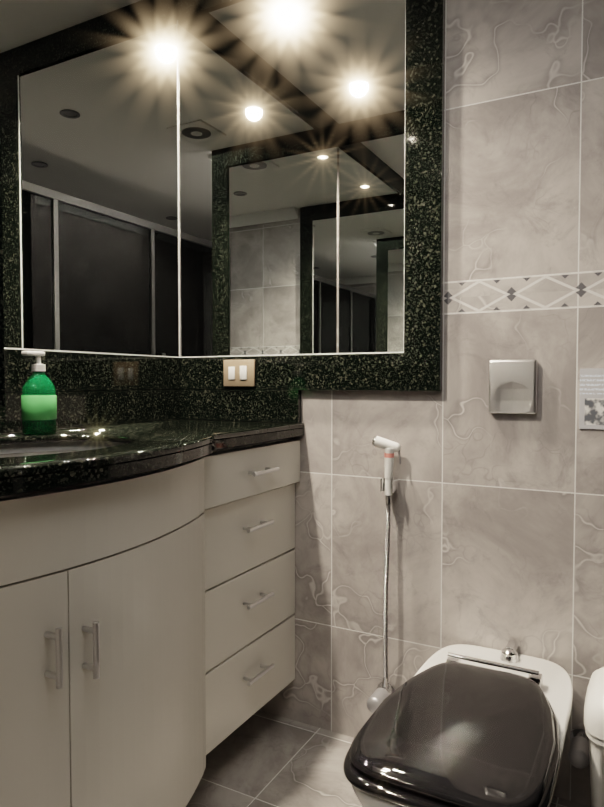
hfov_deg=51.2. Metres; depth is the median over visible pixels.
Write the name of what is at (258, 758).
floor
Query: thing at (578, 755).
valve
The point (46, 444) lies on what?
sink
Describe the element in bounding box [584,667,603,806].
waste bin
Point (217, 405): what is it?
backsplash
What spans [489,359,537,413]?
flush plate
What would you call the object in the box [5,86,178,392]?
wall
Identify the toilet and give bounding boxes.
[343,640,572,806]
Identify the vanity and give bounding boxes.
[0,441,299,806]
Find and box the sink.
[0,437,123,456]
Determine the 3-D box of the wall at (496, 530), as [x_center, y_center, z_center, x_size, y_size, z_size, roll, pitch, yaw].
[0.665,-0.175,1.620,2.600,2.360,0.100,1,2,28]
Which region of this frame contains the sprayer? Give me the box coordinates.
[367,436,400,712]
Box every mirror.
[0,0,444,405]
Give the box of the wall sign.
[579,368,603,428]
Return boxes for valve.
[568,726,588,768]
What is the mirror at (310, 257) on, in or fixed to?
attached to the wall at (178, 256)
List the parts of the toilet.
seat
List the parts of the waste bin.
lid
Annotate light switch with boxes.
[224,359,254,386]
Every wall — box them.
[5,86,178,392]
[178,0,603,806]
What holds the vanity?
attached to the wall at (178, 256)
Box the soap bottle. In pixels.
[21,351,56,434]
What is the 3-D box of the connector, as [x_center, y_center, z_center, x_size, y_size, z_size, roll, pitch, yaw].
[0.237,0.799,1.795,0.020,0.042,0.018,1,2,28]
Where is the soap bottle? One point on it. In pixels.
(38, 406)
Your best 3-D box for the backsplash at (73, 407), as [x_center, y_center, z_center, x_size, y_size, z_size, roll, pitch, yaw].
[-0.709,0.021,1.581,0.021,0.098,1.277,1,2,28]
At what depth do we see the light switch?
2.00 m
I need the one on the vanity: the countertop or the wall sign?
the countertop
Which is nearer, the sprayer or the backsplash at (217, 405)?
the sprayer
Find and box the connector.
[382,676,387,689]
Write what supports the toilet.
on the floor
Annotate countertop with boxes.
[0,417,303,496]
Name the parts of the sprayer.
valve knob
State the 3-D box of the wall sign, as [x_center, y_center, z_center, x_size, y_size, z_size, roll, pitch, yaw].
[0.750,-0.011,1.520,0.150,0.148,0.003,1,2,28]
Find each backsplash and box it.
[0,389,179,432]
[180,389,300,420]
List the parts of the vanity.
vanity door, vanity door, vanity drawer, vanity drawer, vanity drawer, vanity drawer, vanity handle, vanity handle, vanity handle, vanity handle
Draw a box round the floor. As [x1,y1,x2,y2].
[186,710,589,806]
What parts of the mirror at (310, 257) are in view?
frame, frame, mirror trim, frame, frame, mirror trim, frame, mirror trim, frame, mirror trim, frame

